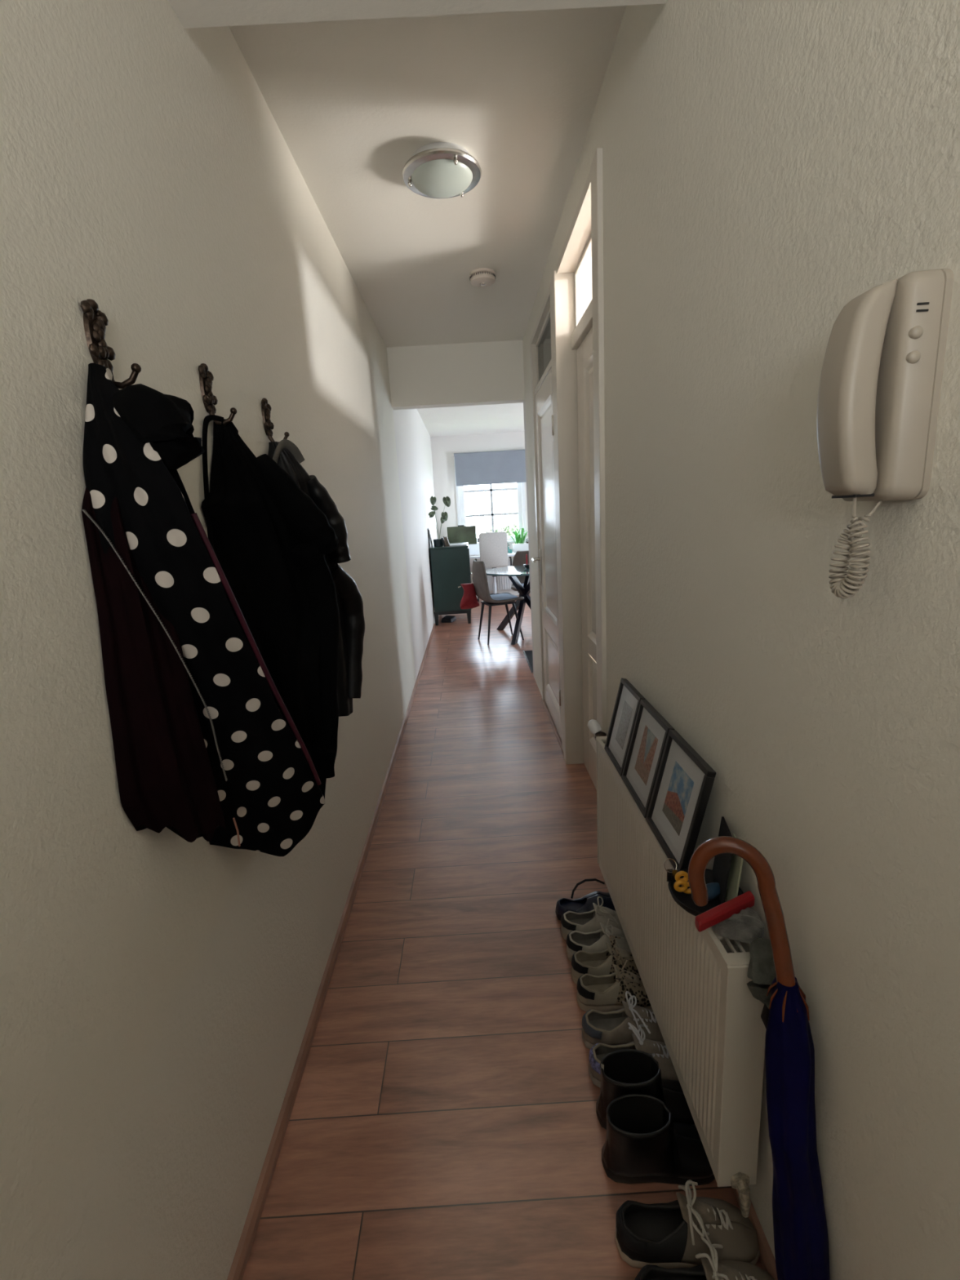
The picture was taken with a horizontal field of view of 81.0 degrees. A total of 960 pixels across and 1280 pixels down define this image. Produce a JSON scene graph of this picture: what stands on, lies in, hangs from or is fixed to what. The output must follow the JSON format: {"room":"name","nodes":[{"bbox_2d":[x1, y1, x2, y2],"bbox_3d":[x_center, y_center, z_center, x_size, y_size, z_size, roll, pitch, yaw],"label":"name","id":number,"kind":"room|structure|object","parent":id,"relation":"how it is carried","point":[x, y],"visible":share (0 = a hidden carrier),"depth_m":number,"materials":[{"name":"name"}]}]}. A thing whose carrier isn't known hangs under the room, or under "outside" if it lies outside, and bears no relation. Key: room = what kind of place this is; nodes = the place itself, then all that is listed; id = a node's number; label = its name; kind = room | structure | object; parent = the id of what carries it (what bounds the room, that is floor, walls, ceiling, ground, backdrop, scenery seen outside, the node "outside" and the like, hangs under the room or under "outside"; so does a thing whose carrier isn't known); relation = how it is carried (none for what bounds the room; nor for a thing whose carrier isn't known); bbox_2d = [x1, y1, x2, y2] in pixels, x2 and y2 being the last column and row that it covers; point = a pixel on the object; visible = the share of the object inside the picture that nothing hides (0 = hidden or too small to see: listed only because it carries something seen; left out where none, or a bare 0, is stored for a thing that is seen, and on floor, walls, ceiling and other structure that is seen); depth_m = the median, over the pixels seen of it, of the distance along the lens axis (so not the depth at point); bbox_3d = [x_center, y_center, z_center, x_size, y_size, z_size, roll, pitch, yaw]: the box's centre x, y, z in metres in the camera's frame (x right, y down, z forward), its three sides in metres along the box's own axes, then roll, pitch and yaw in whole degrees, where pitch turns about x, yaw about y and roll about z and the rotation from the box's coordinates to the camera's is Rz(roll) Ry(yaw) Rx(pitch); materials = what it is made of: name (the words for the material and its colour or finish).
{"room":"apartment hallway","nodes":[
{"label":"apartment hallway","id":0,"kind":"room"},
{"bbox_2d":[0,0,437,1279],"bbox_3d":[-0.665,-0.815,3.801,0.124,2.750,11.200,-3,13,0],"label":"wall","id":1,"kind":"structure","parent":0,"point":[158,992],"depth_m":0.90,"materials":[{"name":"beige paint"}]},
{"bbox_2d":[80,298,141,389],"bbox_3d":[-0.529,-0.429,0.815,0.062,0.122,0.050,-3,13,0],"label":"coat hook","id":2,"kind":"object","parent":1,"relation":"attached to","point":[95,322],"visible":0.96,"depth_m":0.81,"materials":[{"name":"brown metal"}]},
{"bbox_2d":[81,371,240,846],"bbox_3d":[-0.477,-0.007,0.839,0.104,0.765,0.169,-3,13,0],"label":"jacket","id":3,"kind":"object","parent":2,"relation":"hanging from","point":[165,775],"visible":0.77,"depth_m":0.82,"materials":[{"name":"black fabric"}]},
{"bbox_2d":[83,363,324,856],"bbox_3d":[-0.440,0.026,1.005,0.178,0.912,0.389,-3,13,0],"label":"jacket","id":4,"kind":"object","parent":2,"relation":"hanging from","point":[137,437],"visible":0.88,"depth_m":0.85,"materials":[{"name":"fabric"}]},
{"bbox_2d":[111,383,204,469],"bbox_3d":[-0.448,-0.297,0.787,0.129,0.116,0.106,-3,13,0],"label":"hood","id":5,"kind":"object","parent":4,"relation":"attached to","point":[152,428],"depth_m":0.75,"materials":[{"name":"black fabric"}]},
{"bbox_2d":[198,363,236,426],"bbox_3d":[-0.536,-0.505,1.157,0.062,0.122,0.050,-3,13,0],"label":"coat hook","id":6,"kind":"object","parent":1,"relation":"attached to","point":[206,377],"visible":1,"depth_m":1.15,"materials":[{"name":"brown metal"}]},
{"bbox_2d":[201,414,224,551],"bbox_3d":[-0.522,-0.088,1.182,0.030,0.746,0.146,-3,13,0],"label":"shoulder bag","id":7,"kind":"object","parent":6,"relation":"hanging from","point":[207,419],"visible":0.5,"depth_m":1.12,"materials":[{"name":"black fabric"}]},
{"bbox_2d":[200,418,339,799],"bbox_3d":[-0.434,-0.030,1.332,0.200,0.921,0.346,-3,13,0],"label":"coat","id":8,"kind":"object","parent":6,"relation":"hanging from","point":[271,540],"visible":0.81,"depth_m":1.29,"materials":[{"name":"fabric"}]},
{"bbox_2d":[261,397,288,443],"bbox_3d":[-0.543,-0.582,1.498,0.062,0.122,0.050,-3,13,0],"label":"coat hook","id":9,"kind":"object","parent":1,"relation":"attached to","point":[268,425],"visible":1,"depth_m":1.49,"materials":[{"name":"brown metal"}]},
{"bbox_2d":[267,439,364,716],"bbox_3d":[-0.466,-0.153,1.707,0.156,0.846,0.476,-3,13,0],"label":"leather jacket","id":10,"kind":"object","parent":9,"relation":"hanging from","point":[286,454],"visible":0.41,"depth_m":1.79,"materials":[{"name":"leather"}]},
{"bbox_2d":[226,623,435,1279],"bbox_3d":[-0.495,0.755,2.978,0.016,0.034,8.700,-3,13,0],"label":"baseboard","id":11,"kind":"structure","parent":1,"relation":"attached to","point":[241,1258],"depth_m":1.46,"materials":[{"name":"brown wood"}]},
{"bbox_2d":[167,0,666,28],"bbox_3d":[-0.042,-1.142,-0.349,1.099,0.363,3.020,-3,13,0],"label":"ceiling","id":12,"kind":"structure","parent":0,"point":[190,13],"depth_m":1.14,"materials":[{"name":"white paint"}]},
{"bbox_2d":[228,5,626,347],"bbox_3d":[-0.109,-1.912,2.603,1.099,0.150,3.080,-3,13,0],"label":"ceiling","id":13,"kind":"structure","parent":0,"point":[351,101],"depth_m":1.85,"materials":[{"name":"white paint"}]},
{"bbox_2d":[402,142,481,198],"bbox_3d":[-0.135,-1.652,2.000,0.282,0.090,0.282,-3,13,0],"label":"ceiling lamp","id":14,"kind":"object","parent":13,"relation":"attached to","point":[437,170],"visible":1,"depth_m":1.94,"materials":[{"name":"white glass"}]},
{"bbox_2d":[469,267,495,287],"bbox_3d":[0.014,-1.892,2.949,0.137,0.055,0.137,-3,13,0],"label":"smoke detector","id":15,"kind":"object","parent":13,"relation":"attached to","point":[479,277],"visible":1,"depth_m":2.91,"materials":[{"name":"beige plastic"}]},
{"bbox_2d":[386,339,524,409],"bbox_3d":[-0.180,-2.059,4.209,0.999,0.560,0.120,-3,13,0],"label":"lintel","id":16,"kind":"object","parent":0,"point":[479,373],"visible":0.64,"depth_m":4.17,"materials":[{"name":"white paint"}]},
{"bbox_2d":[417,402,524,436],"bbox_3d":[1.219,-2.893,6.614,3.926,0.150,4.880,-3,13,0],"label":"ceiling","id":17,"kind":"structure","parent":0,"point":[507,417],"depth_m":7.49,"materials":[{"name":"white paint"}]},
{"bbox_2d":[430,431,530,597],"bbox_3d":[1.199,-2.070,9.234,3.826,2.600,0.125,-3,13,0],"label":"wall","id":18,"kind":"structure","parent":0,"point":[443,448],"depth_m":8.95,"materials":[{"name":"white paint"}]},
{"bbox_2d":[453,448,526,486],"bbox_3d":[0.173,-2.738,8.940,1.150,0.503,0.040,-3,13,0],"label":"roller blind","id":19,"kind":"object","parent":18,"relation":"attached to","point":[496,467],"visible":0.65,"depth_m":8.92,"materials":[{"name":"grey fabric"}]},
{"bbox_2d":[457,482,523,542],"bbox_3d":[0.168,-2.281,9.158,1.020,1.320,0.060,-3,13,0],"label":"window","id":20,"kind":"structure","parent":18,"relation":"in","point":[460,488],"depth_m":9.16,"materials":[{"name":"white paint"}]},
{"bbox_2d":[453,456,528,544],"bbox_3d":[0.265,-2.263,9.077,1.330,1.410,0.130,-3,13,0],"label":"trim","id":21,"kind":"structure","parent":18,"relation":"attached to","point":[522,483],"depth_m":9.11,"materials":[{"name":"white paint"}]},
{"bbox_2d":[485,560,512,591],"bbox_3d":[0.360,-1.063,9.331,0.900,0.470,0.067,-3,13,0],"label":"panel radiator","id":22,"kind":"object","parent":18,"relation":"attached to","point":[503,583],"visible":0.2,"depth_m":9.33,"materials":[{"name":"white metal"}]},
{"bbox_2d":[242,594,764,1279],"bbox_3d":[1.325,0.459,4.128,4.150,0.100,11.200,-3,13,0],"label":"floor","id":23,"kind":"structure","parent":0,"point":[444,1124],"depth_m":1.53,"materials":[{"name":"red laminate"}]},
{"bbox_2d":[441,615,456,622],"bbox_3d":[-0.412,-0.283,7.486,0.156,0.068,0.202,1,13,19],"label":"slipper","id":24,"kind":"object","parent":23,"relation":"on","point":[447,619],"visible":1,"depth_m":7.42,"materials":[{"name":"black"}]},
{"bbox_2d":[429,542,472,625],"bbox_3d":[-0.362,-0.781,7.578,0.519,0.992,0.918,-3,13,0],"label":"sideboard","id":25,"kind":"object","parent":23,"relation":"on","point":[451,566],"visible":0.82,"depth_m":7.12,"materials":[{"name":"green paint"}]},
{"bbox_2d":[427,528,433,546],"bbox_3d":[-0.631,-1.323,7.245,0.046,0.238,0.300,-3,13,0],"label":"frame","id":26,"kind":"object","parent":25,"relation":"on","point":[428,529],"visible":1,"depth_m":7.15,"materials":[{"name":"black plastic"}]},
{"bbox_2d":[429,528,433,545],"bbox_3d":[-0.623,-1.324,7.245,0.030,0.205,0.260,-3,13,0],"label":"print","id":27,"kind":"object","parent":26,"relation":"attached to","point":[430,533],"depth_m":7.16,"materials":[{"name":"grey paper"}]},
{"bbox_2d":[428,496,450,546],"bbox_3d":[-0.501,-1.507,7.130,0.290,0.635,0.141,-3,13,0],"label":"potted plant","id":28,"kind":"object","parent":25,"relation":"on","point":[446,500],"visible":1,"depth_m":7.09,"materials":[{"name":"green plant"}]},
{"bbox_2d":[440,537,445,546],"bbox_3d":[-0.466,-1.252,7.182,0.052,0.110,0.140,-3,13,0],"label":"book","id":29,"kind":"object","parent":25,"relation":"on","point":[442,538],"visible":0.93,"depth_m":7.12,"materials":[{"name":"black paper"}]},
{"bbox_2d":[442,536,448,546],"bbox_3d":[-0.442,-1.261,7.181,0.052,0.125,0.140,-3,13,0],"label":"book","id":30,"kind":"object","parent":25,"relation":"on","point":[444,538],"visible":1,"depth_m":7.11,"materials":[{"name":"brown paper"}]},
{"bbox_2d":[444,536,449,546],"bbox_3d":[-0.414,-1.260,7.181,0.052,0.120,0.140,-3,13,0],"label":"book","id":31,"kind":"object","parent":25,"relation":"on","point":[446,537],"visible":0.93,"depth_m":7.12,"materials":[{"name":"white paper"}]},
{"bbox_2d":[449,542,466,546],"bbox_3d":[-0.277,-1.215,7.179,0.216,0.018,0.250,-3,13,0],"label":"paper stack","id":32,"kind":"object","parent":25,"relation":"on","point":[452,544],"visible":1,"depth_m":7.06,"materials":[{"name":"white paper"}]},
{"bbox_2d":[469,551,515,559],"bbox_3d":[0.201,-1.002,8.999,1.650,0.735,0.550,-3,13,0],"label":"desk","id":33,"kind":"object","parent":23,"relation":"on","point":[513,553],"visible":0.02,"depth_m":8.65,"materials":[{"name":"white"}]},
{"bbox_2d":[447,524,476,544],"bbox_3d":[-0.283,-1.589,8.971,0.457,0.477,0.150,-3,13,0],"label":"computer monitor","id":34,"kind":"object","parent":33,"relation":"on","point":[461,533],"visible":0.66,"depth_m":8.94,"materials":[{"name":"white"}]},
{"bbox_2d":[468,544,479,556],"bbox_3d":[-0.078,-1.410,8.826,0.260,0.167,0.240,-3,13,0],"label":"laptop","id":35,"kind":"object","parent":33,"relation":"on","point":[473,548],"visible":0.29,"depth_m":8.91,"materials":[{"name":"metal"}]},
{"bbox_2d":[506,528,528,552],"bbox_3d":[0.614,-1.601,9.011,0.429,0.380,0.236,-2,13,4],"label":"plant","id":36,"kind":"object","parent":33,"relation":"on","point":[522,546],"visible":0.91,"depth_m":8.97,"materials":[{"name":"green plant"}]},
{"bbox_2d":[475,531,511,601],"bbox_3d":[0.210,-1.143,8.809,0.575,1.087,0.575,-3,13,0],"label":"office chair","id":37,"kind":"object","parent":23,"relation":"on","point":[493,546],"visible":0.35,"depth_m":8.52,"materials":[{"name":"white plastic"}]},
{"bbox_2d":[471,560,524,644],"bbox_3d":[0.189,-0.433,6.127,0.485,0.893,0.455,-8,13,-18],"label":"dining chair","id":38,"kind":"object","parent":23,"relation":"on","point":[478,571],"visible":1,"depth_m":5.99,"materials":[{"name":"grey fabric"}]},
{"bbox_2d":[457,575,479,608],"bbox_3d":[-0.128,-0.598,6.184,0.217,0.537,0.138,-2,13,6],"label":"bag","id":39,"kind":"object","parent":38,"relation":"hanging from","point":[469,600],"visible":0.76,"depth_m":6.17,"materials":[{"name":"fabric"}]},
{"bbox_2d":[485,565,530,644],"bbox_3d":[0.501,-0.413,6.276,0.920,0.750,0.927,-3,13,0],"label":"round table","id":40,"kind":"object","parent":23,"relation":"on","point":[512,572],"visible":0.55,"depth_m":6.15,"materials":[{"name":"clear glass"}]},
{"bbox_2d":[523,554,528,568],"bbox_3d":[0.543,-0.886,6.301,0.120,0.155,0.120,-3,13,0],"label":"candle holder","id":41,"kind":"object","parent":40,"relation":"on","point":[526,566],"visible":0.64,"depth_m":6.29,"materials":[{"name":"black plastic"}]},
{"bbox_2d":[511,550,528,595],"bbox_3d":[0.613,-0.647,6.967,0.455,0.893,0.485,-2,13,5],"label":"dining chair","id":42,"kind":"object","parent":23,"relation":"on","point":[519,558],"visible":0.16,"depth_m":7.09,"materials":[{"name":"black"}]},
{"bbox_2d":[522,649,533,674],"bbox_3d":[0.756,0.179,5.263,0.637,0.011,0.820,-3,13,0],"label":"floor mat","id":43,"kind":"object","parent":23,"relation":"on","point":[528,655],"visible":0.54,"depth_m":5.34,"materials":[{"name":"black fabric"}]},
{"bbox_2d":[555,878,615,920],"bbox_3d":[0.382,0.898,1.941,0.246,0.111,0.106,-3,13,0],"label":"clog","id":44,"kind":"object","parent":23,"relation":"on","point":[583,904],"visible":0.62,"depth_m":1.94,"materials":[{"name":"blue rubber"}]},
{"bbox_2d":[560,896,622,939],"bbox_3d":[0.390,0.915,1.842,0.248,0.120,0.104,-4,13,-5],"label":"sneaker","id":45,"kind":"object","parent":23,"relation":"on","point":[586,922],"visible":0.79,"depth_m":1.83,"materials":[{"name":"white fabric"}]},
{"bbox_2d":[565,918,631,960],"bbox_3d":[0.393,0.934,1.752,0.248,0.123,0.120,-3,13,0],"label":"sneaker","id":46,"kind":"object","parent":23,"relation":"on","point":[593,941],"visible":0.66,"depth_m":1.74,"materials":[{"name":"white fabric"}]},
{"bbox_2d":[571,934,639,984],"bbox_3d":[0.393,0.949,1.681,0.245,0.124,0.123,-3,13,0],"label":"sneaker","id":47,"kind":"object","parent":23,"relation":"on","point":[597,963],"visible":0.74,"depth_m":1.66,"materials":[{"name":"white fabric"}]},
{"bbox_2d":[576,958,652,1012],"bbox_3d":[0.397,0.975,1.581,0.244,0.118,0.110,-5,13,-8],"label":"sneaker","id":48,"kind":"object","parent":23,"relation":"on","point":[606,993],"visible":0.85,"depth_m":1.56,"materials":[{"name":"white rubber"}]},
{"bbox_2d":[582,991,664,1049],"bbox_3d":[0.392,1.000,1.473,0.251,0.117,0.110,-3,13,0],"label":"sneaker","id":49,"kind":"object","parent":23,"relation":"on","point":[610,1028],"visible":0.79,"depth_m":1.46,"materials":[{"name":"beige leather"}]},
{"bbox_2d":[588,1022,679,1088],"bbox_3d":[0.392,1.017,1.388,0.251,0.122,0.112,-3,13,0],"label":"sneaker","id":50,"kind":"object","parent":23,"relation":"on","point":[659,1051],"visible":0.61,"depth_m":1.37,"materials":[{"name":"grey fabric"}]},
{"bbox_2d":[595,1049,695,1129],"bbox_3d":[0.390,1.024,1.286,0.251,0.152,0.100,-3,13,3],"label":"boot","id":51,"kind":"object","parent":23,"relation":"on","point":[623,1072],"visible":0.64,"depth_m":1.28,"materials":[{"name":"black"}]},
{"bbox_2d":[601,1093,715,1186],"bbox_3d":[0.385,1.053,1.189,0.256,0.138,0.102,-3,13,0],"label":"boot","id":52,"kind":"object","parent":23,"relation":"on","point":[643,1144],"visible":0.8,"depth_m":1.16,"materials":[{"name":"black rubber"}]},
{"bbox_2d":[615,1179,759,1268],"bbox_3d":[0.389,1.093,1.052,0.268,0.120,0.114,-3,13,1],"label":"shoe","id":53,"kind":"object","parent":23,"relation":"on","point":[667,1235],"visible":0.94,"depth_m":1.04,"materials":[{"name":"grey leather"}]},
{"bbox_2d":[634,1231,774,1279],"bbox_3d":[0.399,1.111,0.970,0.268,0.121,0.122,-3,13,1],"label":"shoe","id":54,"kind":"object","parent":23,"relation":"on","point":[708,1269],"visible":1,"depth_m":0.98,"materials":[{"name":"grey leather"}]},
{"bbox_2d":[688,835,830,1279],"bbox_3d":[0.452,0.743,0.877,0.104,0.873,0.270,-9,14,-25],"label":"umbrella","id":55,"kind":"object","parent":23,"relation":"on","point":[801,1237],"visible":1,"depth_m":0.83,"materials":[{"name":"fabric"}]},
{"bbox_2d":[523,400,534,677],"bbox_3d":[1.792,-1.107,4.463,2.827,2.750,0.120,-3,13,0],"label":"wall","id":56,"kind":"structure","parent":0,"point":[524,400],"depth_m":4.50,"materials":[{"name":"white paint"}]},
{"bbox_2d":[583,256,591,311],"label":"window","id":57,"kind":"structure","parent":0,"point":[588,272],"depth_m":2.69,"materials":[{"name":"white glass"}]},
{"bbox_2d":[522,0,959,1279],"bbox_3d":[0.497,-0.273,1.435,0.100,2.600,6.100,-3,13,0],"label":"wall","id":58,"kind":"structure","parent":0,"point":[768,166],"depth_m":0.80,"materials":[{"name":"beige paint"}]},
{"bbox_2d":[529,340,551,702],"bbox_3d":[0.457,-0.748,3.898,0.128,2.450,0.065,-3,13,0],"label":"trim","id":59,"kind":"structure","parent":58,"relation":"attached to","point":[545,348],"depth_m":3.76,"materials":[{"name":"beige paint"}]},
{"bbox_2d":[530,287,551,395],"bbox_3d":[0.407,-1.673,3.221,0.128,0.345,0.850,-3,13,0],"label":"trim","id":60,"kind":"structure","parent":58,"relation":"attached to","point":[546,305],"depth_m":3.25,"materials":[{"name":"beige paint"}]},
{"bbox_2d":[535,307,550,386],"bbox_3d":[0.386,-1.672,3.221,0.030,0.275,0.850,-3,13,0],"label":"window","id":61,"kind":"structure","parent":58,"relation":"in","point":[547,322],"depth_m":3.55,"materials":[{"name":"beige paint"}]},
{"bbox_2d":[531,367,561,741],"bbox_3d":[0.412,-0.478,3.480,0.105,2.088,0.862,-3,13,0],"label":"door","id":62,"kind":"structure","parent":58,"relation":"in","point":[544,397],"depth_m":3.53,"materials":[{"name":"white paint"}]},
{"bbox_2d":[541,698,563,754],"bbox_3d":[0.474,0.550,3.684,0.012,0.014,1.030,-3,13,0],"label":"trim","id":63,"kind":"structure","parent":58,"relation":"attached to","point":[543,701],"depth_m":3.64,"materials":[{"name":"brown wood"}]},
{"bbox_2d":[549,280,563,750],"bbox_3d":[0.476,-0.541,2.976,0.128,2.450,0.125,-3,13,0],"label":"trim","id":64,"kind":"structure","parent":58,"relation":"attached to","point":[550,286],"depth_m":2.96,"materials":[{"name":"beige paint"}]},
{"bbox_2d":[551,270,584,764],"bbox_3d":[0.474,-0.513,2.873,0.138,2.440,0.080,-3,13,0],"label":"trim","id":65,"kind":"structure","parent":58,"relation":"attached to","point":[565,364],"depth_m":2.80,"materials":[{"name":"beige paint"}]},
{"bbox_2d":[556,168,591,273],"bbox_3d":[0.420,-1.609,2.180,0.124,0.035,0.790,-3,13,0],"label":"trim","id":66,"kind":"structure","parent":58,"relation":"attached to","point":[579,233],"depth_m":2.23,"materials":[{"name":"beige paint"}]},
{"bbox_2d":[571,300,592,350],"bbox_3d":[0.472,-1.309,2.248,0.075,0.065,0.790,-3,13,0],"label":"trim","id":67,"kind":"structure","parent":58,"relation":"attached to","point":[584,325],"depth_m":2.39,"materials":[{"name":"beige paint"}]},
{"bbox_2d":[573,234,591,327],"bbox_3d":[0.460,-1.470,2.212,0.030,0.265,0.790,-3,13,0],"label":"window","id":68,"kind":"structure","parent":58,"relation":"in","point":[587,251],"depth_m":2.56,"materials":[{"name":"glass"}]},
{"bbox_2d":[576,326,596,790],"bbox_3d":[0.514,-0.255,2.485,0.092,2.092,0.786,-3,13,0],"label":"door","id":69,"kind":"structure","parent":58,"relation":"in","point":[584,351],"depth_m":2.68,"materials":[{"name":"white paint"}]},
{"bbox_2d":[591,147,607,736],"bbox_3d":[0.491,-0.322,2.019,0.138,2.440,0.090,-3,13,0],"label":"trim","id":70,"kind":"structure","parent":58,"relation":"attached to","point":[597,190],"depth_m":1.90,"materials":[{"name":"beige paint"}]},
{"bbox_2d":[586,719,766,1217],"bbox_3d":[0.457,0.710,1.486,0.104,0.668,1.085,-4,13,-1],"label":"radiator","id":71,"kind":"object","parent":58,"relation":"attached to","point":[712,1027],"visible":0.87,"depth_m":1.11,"materials":[{"name":"metal"}]},
{"bbox_2d":[604,677,645,776],"bbox_3d":[0.421,0.251,1.646,0.070,0.232,0.195,-3,13,0],"label":"picture frame","id":72,"kind":"object","parent":71,"relation":"on","point":[628,700],"visible":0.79,"depth_m":1.65,"materials":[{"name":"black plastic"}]},
{"bbox_2d":[615,700,632,749],"bbox_3d":[0.421,0.248,1.645,0.029,0.122,0.081,-3,13,0],"label":"print","id":73,"kind":"object","parent":72,"relation":"attached to","point":[625,717],"depth_m":1.64},
{"bbox_2d":[621,698,675,817],"bbox_3d":[0.425,0.297,1.441,0.070,0.232,0.215,-3,13,0],"label":"picture frame","id":74,"kind":"object","parent":71,"relation":"on","point":[651,729],"visible":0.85,"depth_m":1.44,"materials":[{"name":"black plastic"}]},
{"bbox_2d":[634,725,657,786],"bbox_3d":[0.425,0.294,1.440,0.029,0.122,0.101,-3,13,0],"label":"print","id":75,"kind":"object","parent":74,"relation":"attached to","point":[647,748],"depth_m":1.44},
{"bbox_2d":[595,736,750,968],"bbox_3d":[0.433,0.430,1.401,0.071,0.009,0.973,-3,13,0],"label":"grille","id":76,"kind":"object","parent":71,"relation":"attached to","point":[734,960],"depth_m":0.99,"materials":[{"name":"metal"}]},
{"bbox_2d":[645,729,715,871],"bbox_3d":[0.429,0.345,1.224,0.070,0.232,0.220,-3,13,0],"label":"picture frame","id":77,"kind":"object","parent":71,"relation":"on","point":[683,785],"visible":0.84,"depth_m":1.21,"materials":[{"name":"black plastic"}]},
{"bbox_2d":[662,761,693,835],"bbox_3d":[0.430,0.342,1.223,0.029,0.122,0.106,-3,13,0],"label":"print","id":78,"kind":"object","parent":77,"relation":"attached to","point":[678,795],"depth_m":1.22},
{"bbox_2d":[668,868,743,916],"bbox_3d":[0.430,0.487,1.071,0.136,0.024,0.136,-3,13,0],"label":"round tray","id":79,"kind":"object","parent":71,"relation":"on","point":[685,900],"visible":0.29,"depth_m":1.06,"materials":[{"name":"black plastic"}]},
{"bbox_2d":[663,857,690,893],"bbox_3d":[0.383,0.455,1.080,0.043,0.049,0.053,-5,13,-8],"label":"ring","id":80,"kind":"object","parent":79,"relation":"on","point":[673,875],"visible":0.94,"depth_m":1.06,"materials":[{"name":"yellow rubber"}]},
{"bbox_2d":[706,882,719,901],"bbox_3d":[0.434,0.477,1.064,0.065,0.026,0.030,-8,14,-22],"label":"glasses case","id":81,"kind":"object","parent":79,"relation":"in","point":[713,888],"visible":0.59,"depth_m":1.05,"materials":[{"name":"blue plastic"}]},
{"bbox_2d":[712,816,743,903],"bbox_3d":[0.464,0.421,1.056,0.032,0.130,0.120,-1,13,9],"label":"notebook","id":82,"kind":"object","parent":79,"relation":"on","point":[727,867],"visible":0.57,"depth_m":1.04,"materials":[{"name":"black paper"}]},
{"bbox_2d":[694,890,754,932],"bbox_3d":[0.428,0.473,0.982,0.122,0.039,0.021,-7,13,-17],"label":"case","id":83,"kind":"object","parent":71,"relation":"on","point":[704,921],"visible":1,"depth_m":0.97,"materials":[{"name":"red plastic"}]},
{"bbox_2d":[711,906,764,944],"bbox_3d":[0.446,0.494,0.972,0.077,0.045,0.081,-3,13,0],"label":"glove","id":84,"kind":"object","parent":71,"relation":"on","point":[746,926],"visible":0.87,"depth_m":0.96,"materials":[{"name":"grey fabric"}]},
{"bbox_2d":[746,937,775,1029],"bbox_3d":[0.467,0.563,0.911,0.062,0.139,0.061,5,15,34],"label":"glove","id":85,"kind":"object","parent":71,"relation":"on","point":[761,970],"visible":0.62,"depth_m":0.90,"materials":[{"name":"black fabric"}]},
{"bbox_2d":[731,1186,777,1279],"bbox_3d":[0.537,1.256,0.487,0.016,0.034,3.580,-3,13,0],"label":"baseboard","id":86,"kind":"structure","parent":58,"relation":"attached to","point":[766,1258],"depth_m":1.04,"materials":[{"name":"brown wood"}]},
{"bbox_2d":[816,268,953,599],"bbox_3d":[0.413,-0.206,0.608,0.089,0.320,0.095,-3,13,0],"label":"phone","id":87,"kind":"object","parent":58,"relation":"attached to","point":[879,392],"visible":1,"depth_m":0.57,"materials":[{"name":"beige plastic"}]},
{"label":"outside","id":88,"kind":"structure","parent":0,"visible":0},
{"bbox_3d":[0.813,-0.464,22.258,26.000,0.200,24.400,-3,13,0],"label":"ground","id":89,"kind":"structure","parent":88,"visible":0},
{"bbox_2d":[471,510,503,533],"bbox_3d":[0.052,-0.957,14.106,1.301,4.424,1.183,-3,13,0],"label":"tree","id":90,"kind":"object","parent":89,"relation":"on","point":[502,510],"visible":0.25,"depth_m":13.74,"materials":[{"name":"brown plant"}]},
{"bbox_2d":[484,523,518,535],"bbox_3d":[0.982,-1.276,16.125,2.379,4.059,2.404,-3,13,0],"label":"shrub","id":91,"kind":"object","parent":89,"relation":"on","point":[508,529],"visible":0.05,"depth_m":15.50,"materials":[{"name":"green plant"}]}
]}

